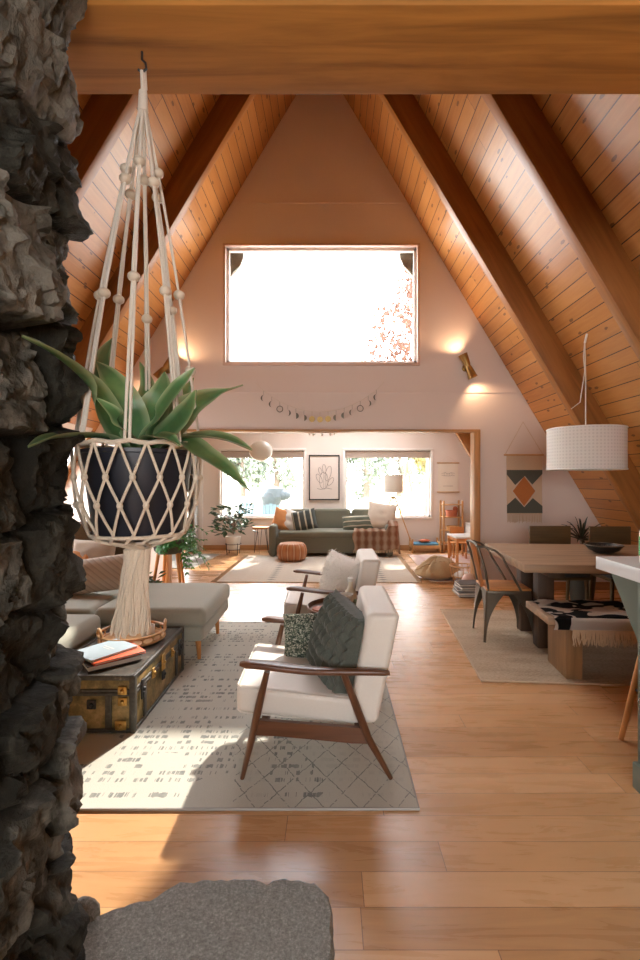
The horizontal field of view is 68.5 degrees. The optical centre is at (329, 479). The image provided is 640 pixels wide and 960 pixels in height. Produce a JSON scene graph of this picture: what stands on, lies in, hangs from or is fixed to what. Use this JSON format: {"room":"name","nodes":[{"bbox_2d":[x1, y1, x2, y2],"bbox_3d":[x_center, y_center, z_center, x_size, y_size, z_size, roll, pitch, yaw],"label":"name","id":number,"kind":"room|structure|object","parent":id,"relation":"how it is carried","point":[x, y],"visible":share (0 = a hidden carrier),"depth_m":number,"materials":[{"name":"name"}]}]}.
{"room":"living room","nodes":[
{"label":"living room","id":0,"kind":"room"},
{"bbox_2d":[62,94,295,475],"bbox_3d":[-2.295,-1.930,1.710,4.412,7.260,8.820,0,0,0],"label":"ceiling","id":1,"kind":"structure","parent":0,"point":[175,120],"depth_m":4.62,"materials":[{"name":"brown wood"}]},
{"bbox_2d":[67,94,137,202],"bbox_3d":[-2.104,-1.880,3.430,4.208,6.811,0.100,0,0,0],"label":"rafter","id":2,"kind":"object","parent":1,"relation":"attached to","point":[104,117],"visible":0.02,"depth_m":3.38,"materials":[{"name":"brown wood"}]},
{"bbox_2d":[74,94,255,367],"bbox_3d":[-2.104,-1.880,4.710,4.208,6.811,0.100,0,0,0],"label":"rafter","id":3,"kind":"object","parent":1,"relation":"attached to","point":[228,110],"visible":0.5,"depth_m":4.66,"materials":[{"name":"brown wood"}]},
{"bbox_2d":[182,433,469,544],"bbox_3d":[-0.130,0.025,9.460,8.203,2.750,0.120,0,0,0],"label":"wall","id":4,"kind":"structure","parent":0,"point":[444,445],"depth_m":9.40,"materials":[{"name":"paint"}]},
{"bbox_2d":[198,438,202,549],"bbox_3d":[-2.580,0.200,9.370,0.090,2.400,0.060,0,0,0],"label":"trim","id":5,"kind":"structure","parent":4,"relation":"attached to","point":[200,497],"depth_m":9.34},
{"bbox_2d":[218,448,305,518],"bbox_3d":[-1.355,0.075,9.435,1.760,1.420,0.110,0,0,0],"label":"window","id":6,"kind":"structure","parent":4,"relation":"in","point":[227,452],"depth_m":9.41,"materials":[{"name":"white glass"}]},
{"bbox_2d":[221,451,303,457],"bbox_3d":[-1.355,-0.515,9.430,1.650,0.140,0.050,0,0,0],"label":"roller blind","id":7,"kind":"object","parent":6,"relation":"attached to","point":[228,454],"depth_m":9.42,"materials":[{"name":"fabric"}]},
{"bbox_2d":[309,455,339,499],"bbox_3d":[-0.115,-0.050,9.382,0.612,0.902,0.028,0,0,0],"label":"framed picture","id":8,"kind":"object","parent":4,"relation":"attached to","point":[324,470],"visible":1,"depth_m":9.39,"materials":[{"name":"beige paper"}]},
{"bbox_2d":[203,545,460,549],"bbox_3d":[-0.130,1.350,9.390,7.700,0.100,0.020,0,0,0],"label":"baseboard","id":9,"kind":"structure","parent":4,"relation":"attached to","point":[206,547],"depth_m":9.38,"materials":[{"name":"brown wood"}]},
{"bbox_2d":[343,448,432,518],"bbox_3d":[1.155,0.075,9.435,1.800,1.420,0.110,0,0,0],"label":"window","id":10,"kind":"structure","parent":4,"relation":"in","point":[347,452],"depth_m":9.41,"materials":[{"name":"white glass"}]},
{"bbox_2d":[345,451,429,457],"bbox_3d":[1.155,-0.515,9.430,1.690,0.140,0.050,0,0,0],"label":"roller blind","id":11,"kind":"object","parent":10,"relation":"attached to","point":[348,454],"depth_m":9.42,"materials":[{"name":"fabric"}]},
{"bbox_2d":[437,457,458,492],"bbox_3d":[2.360,-0.111,9.386,0.450,0.724,0.018,0,0,0],"label":"poster","id":12,"kind":"object","parent":4,"relation":"attached to","point":[447,471],"visible":1,"depth_m":9.39,"materials":[{"name":"paper"}]},
{"bbox_2d":[438,464,457,490],"bbox_3d":[2.360,-0.050,9.392,0.400,0.580,0.004,0,0,0],"label":"print","id":13,"kind":"object","parent":12,"relation":"on","point":[447,473],"depth_m":9.39,"materials":[{"name":"paper"}]},
{"bbox_2d":[64,94,609,581],"bbox_3d":[-0.130,-2.035,6.045,8.203,6.870,0.149,0,0,0],"label":"wall","id":14,"kind":"structure","parent":0,"point":[319,150],"depth_m":6.00,"materials":[{"name":"paint"}]},
{"bbox_2d":[153,357,169,378],"bbox_3d":[-2.064,-1.401,5.908,0.300,0.318,0.180,0,0,0],"label":"wall sconce","id":15,"kind":"object","parent":14,"relation":"attached to","point":[166,367],"visible":0.53,"depth_m":5.84,"materials":[{"name":"gold metal"}]},
{"bbox_2d":[165,555,171,582],"bbox_3d":[-2.080,0.400,6.050,0.040,2.030,0.170,0,0,0],"label":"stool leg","id":16,"kind":"structure","parent":14,"relation":"attached to","point":[168,576],"depth_m":6.00,"materials":[{"name":"brown wood"}]},
{"bbox_2d":[230,253,244,280],"bbox_3d":[-1.248,-2.710,6.170,0.260,0.620,0.060,0,0,0],"label":"bracket","id":17,"kind":"object","parent":14,"relation":"attached to","point":[236,259],"visible":0.5,"depth_m":6.14,"materials":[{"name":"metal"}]},
{"bbox_2d":[256,382,383,421],"bbox_3d":[-0.127,-0.992,5.989,1.635,0.517,0.009,0,0,0],"label":"garland","id":18,"kind":"object","parent":14,"relation":"attached to","point":[311,418],"visible":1,"depth_m":5.99,"materials":[{"name":"metal"}]},
{"bbox_2d":[233,202,406,202],"bbox_3d":[-0.130,-3.540,5.996,2.225,0.016,0.008,0,0,0],"label":"trim","id":19,"kind":"structure","parent":14,"relation":"attached to","point":[233,202],"depth_m":5.99,"materials":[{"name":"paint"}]},
{"bbox_2d":[223,243,419,365],"bbox_3d":[-0.108,-2.235,6.027,2.509,1.551,0.125,0,0,0],"label":"window","id":20,"kind":"structure","parent":14,"relation":"in","point":[226,251],"depth_m":5.99,"materials":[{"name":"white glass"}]},
{"bbox_2d":[186,429,479,432],"bbox_3d":[-0.095,-0.628,6.050,4.010,0.030,0.170,0,0,0],"label":"trim","id":21,"kind":"structure","parent":14,"relation":"attached to","point":[187,430],"depth_m":5.96,"materials":[{"name":"brown wood"}]},
{"bbox_2d":[225,392,519,392],"bbox_3d":[-0.130,-1.120,5.996,5.114,0.016,0.008,0,0,0],"label":"trim","id":22,"kind":"structure","parent":14,"relation":"attached to","point":[225,392],"depth_m":5.99,"materials":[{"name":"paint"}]},
{"bbox_2d":[399,253,412,279],"bbox_3d":[1.031,-2.710,6.170,0.260,0.620,0.060,0,0,0],"label":"bracket","id":23,"kind":"object","parent":14,"relation":"attached to","point":[406,259],"visible":0.46,"depth_m":6.14,"materials":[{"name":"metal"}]},
{"bbox_2d":[458,352,477,379],"bbox_3d":[1.726,-1.426,5.908,0.241,0.337,0.180,0,0,0],"label":"wall sconce","id":24,"kind":"object","parent":14,"relation":"attached to","point":[466,367],"visible":1,"depth_m":5.84,"materials":[{"name":"gold metal"}]},
{"bbox_2d":[470,432,479,579],"bbox_3d":[1.870,0.400,6.050,0.080,2.030,0.170,0,0,0],"label":"trim","id":25,"kind":"structure","parent":14,"relation":"attached to","point":[474,436],"depth_m":5.96,"materials":[{"name":"brown wood"}]},
{"bbox_2d":[554,582,616,589],"bbox_3d":[2.980,1.350,5.990,2.100,0.100,0.020,0,0,0],"label":"baseboard","id":26,"kind":"structure","parent":14,"relation":"attached to","point":[557,585],"depth_m":5.98,"materials":[{"name":"brown wood"}]},
{"bbox_2d":[69,550,639,959],"bbox_3d":[0.000,1.460,3.400,9.200,0.120,12.200,0,0,0],"label":"floor","id":27,"kind":"structure","parent":0,"point":[523,840],"depth_m":1.87,"materials":[{"name":"brown wood"}]},
{"bbox_2d":[0,0,93,959],"bbox_3d":[-1.129,-0.028,0.479,1.182,2.856,1.751,0,0,0],"label":"stone wall","id":28,"kind":"structure","parent":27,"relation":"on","point":[41,777],"depth_m":1.01,"materials":[{"name":"grey stone"}]},
{"bbox_2d":[77,896,100,922],"bbox_3d":[-0.750,1.345,1.411,0.106,0.166,0.088,0,0,0],"label":"stone","id":29,"kind":"object","parent":28,"relation":"attached to","point":[90,905],"visible":0.2,"depth_m":1.41,"materials":[{"name":"grey stone"}]},
{"bbox_2d":[153,524,217,582],"bbox_3d":[-1.609,0.944,5.204,0.746,0.911,0.762,0,0,-42],"label":"trailing plant","id":30,"kind":"object","parent":27,"relation":"on","point":[176,547],"visible":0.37,"depth_m":5.16,"materials":[{"name":"plant"}]},
{"bbox_2d":[188,455,197,550],"bbox_3d":[-2.690,0.450,9.240,0.124,1.900,0.260,0,0,0],"label":"shelf","id":31,"kind":"object","parent":27,"relation":"on","point":[195,456],"visible":0.26,"depth_m":9.25,"materials":[{"name":"brown wood"}]},
{"bbox_2d":[172,554,220,568],"bbox_3d":[-2.674,1.393,8.125,1.253,0.012,1.458,0,0,0],"label":"area rug","id":32,"kind":"object","parent":27,"relation":"on","point":[208,557],"visible":0.37,"depth_m":8.21,"materials":[{"name":"fabric"}]},
{"bbox_2d":[83,879,334,959],"bbox_3d":[-0.479,1.356,1.105,0.987,0.088,0.902,0,0,0],"label":"hearth slab","id":33,"kind":"object","parent":27,"relation":"on","point":[235,919],"visible":0.84,"depth_m":1.39,"materials":[{"name":"stone"}]},
{"bbox_2d":[207,502,258,554],"bbox_3d":[-1.821,0.898,8.854,0.923,0.992,0.999,0,0,0],"label":"potted plant","id":34,"kind":"object","parent":27,"relation":"on","point":[232,543],"visible":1,"depth_m":8.73,"materials":[{"name":"green plant"}]},
{"bbox_2d":[76,622,419,810],"bbox_3d":[-0.958,1.393,3.292,2.701,0.012,2.633,0,0,0],"label":"area rug","id":35,"kind":"object","parent":27,"relation":"on","point":[188,753],"visible":0.33,"depth_m":2.34,"materials":[{"name":"grey fabric"}]},
{"bbox_2d":[68,627,183,732],"bbox_3d":[-1.325,1.230,2.998,0.555,0.317,0.891,0,0,0],"label":"trunk","id":36,"kind":"object","parent":35,"relation":"on","point":[116,699],"visible":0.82,"depth_m":2.59,"materials":[{"name":"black metal"}]},
{"bbox_2d":[82,654,142,672],"bbox_3d":[-1.305,1.054,2.790,0.300,0.030,0.236,0,0,-40],"label":"hardcover book","id":37,"kind":"object","parent":36,"relation":"on","point":[86,665],"visible":0.33,"depth_m":2.69,"materials":[{"name":"brown paper"}]},
{"bbox_2d":[91,642,145,665],"bbox_3d":[-1.285,1.032,2.800,0.290,0.014,0.220,0,0,-44],"label":"hardcover book","id":38,"kind":"object","parent":37,"relation":"on","point":[137,651],"visible":0.48,"depth_m":2.74,"materials":[{"name":"orange paper"}]},
{"bbox_2d":[78,639,137,662],"bbox_3d":[-1.350,1.017,2.815,0.230,0.015,0.290,0,0,34],"label":"hardcover book","id":39,"kind":"object","parent":38,"relation":"on","point":[103,650],"visible":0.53,"depth_m":2.80,"materials":[{"name":"white paper"}]},
{"bbox_2d":[96,618,166,646],"bbox_3d":[-1.330,1.012,3.165,0.434,0.114,0.434,0,0,0],"label":"rattan tray","id":40,"kind":"object","parent":36,"relation":"on","point":[160,633],"visible":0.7,"depth_m":3.12,"materials":[{"name":"brown wicker"}]},
{"bbox_2d":[58,521,229,658],"bbox_3d":[-1.942,0.895,3.140,2.035,0.989,2.900,0,0,0],"label":"sectional sofa","id":41,"kind":"object","parent":35,"relation":"on","point":[195,607],"visible":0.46,"depth_m":3.59,"materials":[{"name":"grey fabric"}]},
{"bbox_2d":[58,614,100,648],"bbox_3d":[-2.100,1.030,2.960,0.900,0.165,0.920,0,0,0],"label":"seat cushion","id":42,"kind":"object","parent":41,"relation":"on","point":[83,627],"depth_m":3.17,"materials":[{"name":"grey fabric"}]},
{"bbox_2d":[65,589,118,614],"bbox_3d":[-2.290,1.024,3.930,1.040,0.152,0.900,0,0,0],"label":"seat cushion","id":43,"kind":"object","parent":41,"relation":"on","point":[87,603],"depth_m":3.70,"materials":[{"name":"grey fabric"}]},
{"bbox_2d":[73,539,115,558],"bbox_3d":[-2.130,0.720,4.222,0.400,0.361,0.187,0,0,0],"label":"throw cushion","id":44,"kind":"object","parent":41,"relation":"on","point":[85,549],"visible":0.43,"depth_m":4.20,"materials":[{"name":"beige fabric"}]},
{"bbox_2d":[73,554,122,594],"bbox_3d":[-2.060,0.805,3.928,0.880,0.381,0.216,0,0,-6],"label":"lumbar cushion","id":45,"kind":"object","parent":41,"relation":"on","point":[103,573],"visible":0.3,"depth_m":3.87,"materials":[{"name":"fabric"}]},
{"bbox_2d":[95,583,229,626],"bbox_3d":[-1.340,1.019,3.930,0.830,0.157,0.905,0,0,0],"label":"seat cushion","id":46,"kind":"object","parent":41,"relation":"on","point":[182,604],"depth_m":3.65,"materials":[{"name":"grey fabric"}]},
{"bbox_2d":[307,598,323,612],"bbox_3d":[0.085,1.130,3.270,0.490,0.519,0.490,0,0,0],"label":"side table","id":47,"kind":"object","parent":35,"relation":"on","point":[319,602],"visible":0.18,"depth_m":3.36,"materials":[{"name":"brown wood"}]},
{"bbox_2d":[237,586,398,779],"bbox_3d":[-0.059,1.005,2.520,0.774,0.752,0.777,0,0,0],"label":"armchair","id":48,"kind":"object","parent":35,"relation":"on","point":[270,682],"visible":0.77,"depth_m":2.21,"materials":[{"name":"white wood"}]},
{"bbox_2d":[237,644,353,722],"bbox_3d":[-0.145,1.069,2.520,0.600,0.187,0.600,0,0,0],"label":"seat cushion","id":49,"kind":"object","parent":48,"relation":"on","point":[295,696],"depth_m":2.22,"materials":[{"name":"beige fabric"}]},
{"bbox_2d":[283,613,316,657],"bbox_3d":[-0.100,0.900,2.719,0.340,0.252,0.148,0,0,-10],"label":"cushion","id":50,"kind":"object","parent":48,"relation":"on","point":[298,628],"visible":0.38,"depth_m":2.67,"materials":[{"name":"green fabric"}]},
{"bbox_2d":[306,589,364,693],"bbox_3d":[0.049,0.845,2.440,0.293,0.484,0.463,0,0,-15],"label":"knit cushion","id":51,"kind":"object","parent":48,"relation":"on","point":[336,635],"visible":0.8,"depth_m":2.32,"materials":[{"name":"fabric"}]},
{"bbox_2d":[351,586,398,722],"bbox_3d":[0.209,0.891,2.520,0.239,0.524,0.620,0,0,0],"label":"cushion","id":52,"kind":"object","parent":48,"relation":"on","point":[381,618],"depth_m":2.21,"materials":[{"name":"beige fabric"}]},
{"bbox_2d":[284,549,380,613],"bbox_3d":[0.016,1.005,4.030,0.774,0.752,0.777,0,0,0],"label":"armchair","id":53,"kind":"object","parent":35,"relation":"on","point":[297,598],"visible":0.45,"depth_m":3.73,"materials":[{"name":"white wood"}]},
{"bbox_2d":[284,591,324,613],"bbox_3d":[-0.070,1.069,4.030,0.600,0.187,0.600,0,0,0],"label":"seat cushion","id":54,"kind":"object","parent":53,"relation":"on","point":[291,600],"depth_m":3.84,"materials":[{"name":"beige fabric"}]},
{"bbox_2d":[317,549,359,597],"bbox_3d":[0.081,0.835,3.950,0.284,0.496,0.503,0,0,-35],"label":"fluffy cushion","id":55,"kind":"object","parent":53,"relation":"on","point":[338,567],"visible":0.66,"depth_m":3.86,"materials":[{"name":"fur"}]},
{"bbox_2d":[355,549,380,596],"bbox_3d":[0.284,0.891,4.030,0.239,0.524,0.620,0,0,0],"label":"cushion","id":56,"kind":"object","parent":53,"relation":"on","point":[370,562],"depth_m":3.72,"materials":[{"name":"beige fabric"}]},
{"bbox_2d":[211,555,421,582],"bbox_3d":[-0.165,1.391,7.539,2.926,0.019,2.282,0,0,1],"label":"area rug","id":57,"kind":"object","parent":27,"relation":"on","point":[250,568],"visible":0.77,"depth_m":7.21,"materials":[{"name":"fabric"}]},
{"bbox_2d":[277,541,306,561],"bbox_3d":[-0.660,1.236,8.150,0.520,0.305,0.524,0,0,0],"label":"pouf","id":58,"kind":"object","parent":57,"relation":"on","point":[292,551],"visible":1,"depth_m":7.95,"materials":[{"name":"orange leather"}]},
{"bbox_2d":[269,509,392,555],"bbox_3d":[0.020,0.973,8.935,2.260,0.834,0.890,0,0,0],"label":"sofa","id":59,"kind":"object","parent":27,"relation":"on","point":[329,534],"visible":0.33,"depth_m":8.52,"materials":[{"name":"green fabric"}]},
{"bbox_2d":[272,507,288,529],"bbox_3d":[-0.860,0.755,8.858,0.513,0.494,0.212,0,0,4],"label":"throw cushion","id":60,"kind":"object","parent":59,"relation":"on","point":[279,518],"visible":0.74,"depth_m":8.79,"materials":[{"name":"orange fabric"}]},
{"bbox_2d":[284,508,295,529],"bbox_3d":[-0.700,0.765,8.838,0.522,0.487,0.179,0,0,-3],"label":"throw cushion","id":61,"kind":"object","parent":59,"relation":"on","point":[288,523],"visible":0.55,"depth_m":8.78,"materials":[{"name":"white fabric"}]},
{"bbox_2d":[291,508,317,529],"bbox_3d":[-0.480,0.750,8.758,0.520,0.458,0.213,0,0,-2],"label":"throw cushion","id":62,"kind":"object","parent":59,"relation":"on","point":[306,519],"visible":0.97,"depth_m":8.70,"materials":[{"name":"fabric"}]},
{"bbox_2d":[278,528,353,537],"bbox_3d":[0.020,0.988,8.870,1.920,0.135,0.760,0,0,0],"label":"seat cushion","id":63,"kind":"object","parent":59,"relation":"on","point":[315,532],"depth_m":8.50,"materials":[{"name":"green fabric"}]},
{"bbox_2d":[314,509,350,527],"bbox_3d":[0.040,0.770,9.160,0.720,0.420,0.200,0,-8,0],"label":"cushion","id":64,"kind":"object","parent":59,"relation":"on","point":[325,518],"depth_m":9.07,"materials":[{"name":"green fabric"}]},
{"bbox_2d":[342,515,372,529],"bbox_3d":[0.520,0.800,8.766,0.590,0.312,0.183,0,0,-2],"label":"lumbar cushion","id":65,"kind":"object","parent":59,"relation":"on","point":[361,521],"visible":0.93,"depth_m":8.71,"materials":[{"name":"fabric"}]},
{"bbox_2d":[352,520,400,554],"bbox_3d":[0.852,1.053,8.653,0.912,0.633,0.535,0,0,0],"label":"throw blanket","id":66,"kind":"object","parent":59,"relation":"on","point":[376,539],"visible":0.92,"depth_m":8.42,"materials":[{"name":"fabric"}]},
{"bbox_2d":[395,520,400,554],"bbox_3d":[1.255,1.060,8.710,0.080,0.620,0.423,0,0,4],"label":"blanket","id":67,"kind":"object","parent":66,"relation":"on","point":[396,522],"depth_m":8.55,"materials":[{"name":"brown fabric"}]},
{"bbox_2d":[368,501,396,528],"bbox_3d":[0.960,0.680,8.795,0.608,0.570,0.230,0,0,6],"label":"throw cushion","id":68,"kind":"object","parent":59,"relation":"on","point":[379,514],"visible":0.81,"depth_m":8.74,"materials":[{"name":"beige fabric"}]},
{"bbox_2d":[383,475,414,552],"bbox_3d":[1.224,0.650,9.089,0.821,1.500,0.398,0,0,0],"label":"floor lamp","id":69,"kind":"object","parent":27,"relation":"on","point":[393,484],"visible":0.91,"depth_m":8.94,"materials":[{"name":"fabric"}]},
{"bbox_2d":[409,537,441,552],"bbox_3d":[1.850,1.270,9.150,0.575,0.270,0.315,0,0,0],"label":"bed","id":70,"kind":"object","parent":27,"relation":"on","point":[436,545],"visible":0.92,"depth_m":9.00,"materials":[{"name":"brown wood"}]},
{"bbox_2d":[408,554,469,581],"bbox_3d":[2.289,1.393,7.600,1.832,0.012,2.313,0,0,0],"label":"area rug","id":71,"kind":"object","parent":27,"relation":"on","point":[418,559],"visible":0.2,"depth_m":8.21,"materials":[{"name":"fabric"}]},
{"bbox_2d":[414,555,460,579],"bbox_3d":[1.535,1.227,6.691,0.668,0.294,0.610,0,0,0],"label":"beanbag","id":72,"kind":"object","parent":71,"relation":"on","point":[436,567],"visible":0.94,"depth_m":6.50,"materials":[{"name":"beige fabric"}]},
{"bbox_2d":[449,527,466,558],"bbox_3d":[2.300,1.118,8.420,0.260,0.540,0.250,0,0,0],"label":"chair","id":73,"kind":"object","parent":71,"relation":"on","point":[451,529],"visible":0.68,"depth_m":8.52,"materials":[{"name":"brown wood"}]},
{"bbox_2d":[447,533,469,564],"bbox_3d":[2.370,1.154,7.850,0.700,0.468,0.520,0,0,-2],"label":"table","id":74,"kind":"object","parent":71,"relation":"on","point":[458,537],"visible":0.34,"depth_m":7.66,"materials":[{"name":"brown wood"}]},
{"bbox_2d":[440,500,462,552],"bbox_3d":[2.370,0.900,9.180,0.395,1.000,0.285,0,0,0],"label":"shelf","id":75,"kind":"object","parent":27,"relation":"on","point":[444,542],"visible":0.73,"depth_m":9.05,"materials":[{"name":"brown wood"}]},
{"bbox_2d":[440,609,637,685],"bbox_3d":[2.365,1.393,4.071,2.519,0.012,1.817,0,0,4],"label":"area rug","id":76,"kind":"object","parent":27,"relation":"on","point":[509,654],"visible":0.59,"depth_m":3.72,"materials":[{"name":"carpet"}]},
{"bbox_2d":[466,539,532,642],"bbox_3d":[1.507,0.965,4.202,0.499,0.846,0.450,0,0,3],"label":"metal chair","id":77,"kind":"object","parent":76,"relation":"on","point":[491,591],"visible":0.98,"depth_m":4.03,"materials":[{"name":"grey metal"}]},
{"bbox_2d":[526,601,581,678],"bbox_3d":[2.350,1.163,3.360,1.700,0.450,0.460,0,0,4],"label":"bench","id":78,"kind":"object","parent":76,"relation":"on","point":[566,658],"visible":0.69,"depth_m":3.30,"materials":[{"name":"brown wood"}]},
{"bbox_2d":[532,599,637,647],"bbox_3d":[2.340,1.020,3.336,1.644,0.202,0.490,0,0,4],"label":"throw","id":79,"kind":"object","parent":78,"relation":"on","point":[588,617],"visible":0.86,"depth_m":3.17,"materials":[{"name":"black fur"}]},
{"bbox_2d":[529,526,590,599],"bbox_3d":[2.340,0.939,4.832,0.440,0.901,0.444,0,0,0],"label":"wooden dining chair","id":80,"kind":"object","parent":76,"relation":"on","point":[537,534],"visible":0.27,"depth_m":4.99,"materials":[{"name":"wood"}]},
{"bbox_2d":[485,543,638,647],"bbox_3d":[2.440,1.014,4.100,1.840,0.748,1.200,0,0,4],"label":"dining table","id":81,"kind":"object","parent":76,"relation":"on","point":[537,565],"visible":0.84,"depth_m":3.93,"materials":[{"name":"brown wood"}]},
{"bbox_2d":[583,542,624,553],"bbox_3d":[2.400,0.601,4.120,0.314,0.076,0.314,0,0,0],"label":"bowl","id":82,"kind":"object","parent":81,"relation":"on","point":[598,547],"visible":1,"depth_m":4.07,"materials":[{"name":"black ceramic"}]},
{"bbox_2d":[588,526,630,600],"bbox_3d":[2.940,0.939,4.772,0.440,0.901,0.444,0,0,0],"label":"wooden dining chair","id":83,"kind":"object","parent":76,"relation":"on","point":[609,534],"visible":0.36,"depth_m":4.93,"materials":[{"name":"wood"}]},
{"bbox_2d":[561,517,603,600],"bbox_3d":[2.954,0.911,5.476,0.537,0.978,0.531,0,0,0],"label":"spiky plant","id":84,"kind":"object","parent":27,"relation":"on","point":[576,589],"visible":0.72,"depth_m":5.38,"materials":[{"name":"green plant"}]},
{"bbox_2d":[596,556,639,793],"bbox_3d":[1.862,0.895,1.550,1.000,1.010,1.720,0,0,0],"label":"kitchen island","id":85,"kind":"object","parent":27,"relation":"on","point":[625,570],"visible":1,"depth_m":2.19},
{"bbox_2d":[596,556,639,582],"bbox_3d":[1.862,0.422,1.550,1.000,0.064,1.720,0,0,0],"label":"island countertop","id":86,"kind":"structure","parent":85,"relation":"on","point":[628,567],"depth_m":2.25,"materials":[{"name":"white stone"}]},
{"bbox_2d":[618,655,637,740],"bbox_3d":[1.800,1.064,2.500,0.359,0.672,0.360,0,0,-37],"label":"bar stool","id":87,"kind":"object","parent":27,"relation":"on","point":[633,690],"visible":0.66,"depth_m":2.52,"materials":[{"name":"brown wood"}]},
{"bbox_2d":[343,94,639,544],"bbox_3d":[2.035,-1.930,1.710,4.412,7.260,8.820,0,0,0],"label":"ceiling","id":88,"kind":"structure","parent":0,"point":[599,133],"depth_m":4.30,"materials":[{"name":"brown wood"}]},
{"bbox_2d":[378,94,639,530],"bbox_3d":[1.844,-1.880,4.710,4.208,6.811,0.100,0,0,0],"label":"rafter","id":89,"kind":"object","parent":88,"relation":"attached to","point":[407,114],"visible":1,"depth_m":4.66,"materials":[{"name":"brown wood"}]},
{"bbox_2d":[480,94,639,360],"bbox_3d":[1.844,-1.880,3.430,4.208,6.811,0.100,0,0,0],"label":"rafter","id":90,"kind":"object","parent":88,"relation":"attached to","point":[520,118],"visible":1,"depth_m":3.38,"materials":[{"name":"brown wood"}]},
{"bbox_2d":[546,334,627,470],"bbox_3d":[2.285,-0.698,4.200,0.648,1.218,0.648,0,0,0],"label":"drum pendant","id":91,"kind":"object","parent":88,"relation":"hanging from","point":[594,447],"visible":1,"depth_m":3.94,"materials":[{"name":"white fabric"}]},
{"bbox_3d":[-0.125,-1.400,7.855,4.950,0.160,3.490,0,0,0],"label":"ceiling","id":92,"kind":"structure","parent":0,"visible":0},
{"bbox_2d":[249,441,272,460],"bbox_3d":[-1.190,-0.822,8.100,0.400,0.996,0.400,0,0,0],"label":"paper lantern","id":93,"kind":"object","parent":92,"relation":"hanging from","point":[261,450],"visible":0.97,"depth_m":7.96,"materials":[{"name":"white paper"}]},
{"bbox_3d":[-0.130,-1.530,-0.720,4.750,0.140,3.840,0,0,0],"label":"ceiling","id":94,"kind":"structure","parent":0,"visible":0},
{"bbox_2d":[66,0,639,93],"bbox_3d":[0.780,-1.322,1.308,3.220,0.276,0.274,0,0,0],"label":"ceiling beam","id":95,"kind":"structure","parent":94,"relation":"attached to","point":[187,46],"depth_m":1.29,"materials":[{"name":"brown wood"}]},
{"bbox_2d":[70,51,202,639],"bbox_3d":[-0.528,-0.383,1.300,0.338,1.625,0.338,0,0,19],"label":"macrame hanger","id":96,"kind":"object","parent":95,"relation":"hanging from","point":[132,615],"visible":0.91,"depth_m":1.26,"materials":[{"name":"beige fabric"}]},
{"bbox_2d":[21,335,251,536],"bbox_3d":[-0.447,-0.135,1.209,0.463,0.569,0.593,0,0,-19],"label":"agave","id":97,"kind":"object","parent":96,"relation":"in","point":[154,417],"visible":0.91,"depth_m":1.19,"materials":[{"name":"green plant"}]},
{"bbox_2d":[80,447,194,536],"bbox_3d":[-0.528,0.035,1.300,0.298,0.230,0.298,0,0,0],"label":"pot","id":98,"kind":"object","parent":96,"relation":"in","point":[146,474],"depth_m":1.19,"materials":[{"name":"black ceramic"}]},
{"label":"outside","id":99,"kind":"structure","parent":0,"visible":0},
{"bbox_2d":[186,482,424,542],"bbox_3d":[0.000,1.154,54.600,160.000,1.310,90.000,0,0,0],"label":"ground","id":100,"kind":"structure","parent":99,"point":[231,491],"depth_m":43.04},
{"bbox_2d":[223,458,281,496],"bbox_3d":[-6.690,-2.190,35.894,5.267,7.016,5.017,0,0,44],"label":"tree","id":101,"kind":"object","parent":100,"relation":"on","point":[239,463],"visible":0.17,"depth_m":35.97,"materials":[{"name":"green plant"}]},
{"bbox_2d":[239,458,301,490],"bbox_3d":[-4.170,-2.174,36.490,5.611,6.996,5.406,0,0,0],"label":"tree","id":102,"kind":"object","parent":100,"relation":"on","point":[256,477],"visible":0.34,"depth_m":35.21,"materials":[{"name":"green plant"}]},
{"bbox_2d":[261,486,290,514],"bbox_3d":[-2.022,0.990,17.017,1.238,1.520,0.852,0,0,0],"label":"covered grill","id":103,"kind":"object","parent":100,"relation":"on","point":[272,495],"visible":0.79,"depth_m":16.71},
{"bbox_2d":[347,458,373,467],"bbox_3d":[0.556,-1.906,34.890,6.661,6.436,4.120,0,0,25],"label":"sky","id":104,"kind":"structure","parent":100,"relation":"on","point":[362,462],"depth_m":32.61,"materials":[{"name":"white"}]},
{"bbox_2d":[347,458,391,499],"bbox_3d":[2.838,-1.911,36.224,4.495,6.930,5.645,0,0,-37],"label":"tree","id":105,"kind":"object","parent":100,"relation":"on","point":[369,476],"visible":0.34,"depth_m":35.63,"materials":[{"name":"green plant"}]},
{"bbox_2d":[347,458,424,496],"bbox_3d":[4.044,-2.448,36.324,8.340,7.534,5.353,0,0,19],"label":"tree","id":106,"kind":"object","parent":100,"relation":"on","point":[400,467],"visible":0.12,"depth_m":34.69,"materials":[{"name":"green plant"}]},
{"bbox_2d":[361,265,427,514],"bbox_3d":[2.409,-2.413,12.322,2.923,8.435,3.685,0,0,-4],"label":"tree","id":107,"kind":"object","parent":100,"relation":"on","point":[402,346],"visible":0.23,"depth_m":11.93,"materials":[{"name":"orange plant"}]},
{"bbox_2d":[399,461,421,514],"bbox_3d":[2.746,0.525,16.012,0.779,2.442,2.353,0,0,16],"label":"swing frame","id":108,"kind":"object","parent":100,"relation":"on","point":[408,465],"visible":0.6,"depth_m":14.99,"materials":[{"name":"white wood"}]},
{"bbox_3d":[3.279,0.154,7.810,0.140,3.517,3.380,-31,0,0],"label":"ceiling","id":109,"kind":"structure","parent":0,"visible":0},
{"bbox_2d":[455,433,469,456],"bbox_3d":[3.078,0.187,8.600,1.740,2.677,0.100,0,0,0],"label":"rafter","id":110,"kind":"object","parent":109,"relation":"attached to","point":[464,438],"visible":0.02,"depth_m":8.55,"materials":[{"name":"brown wood"}]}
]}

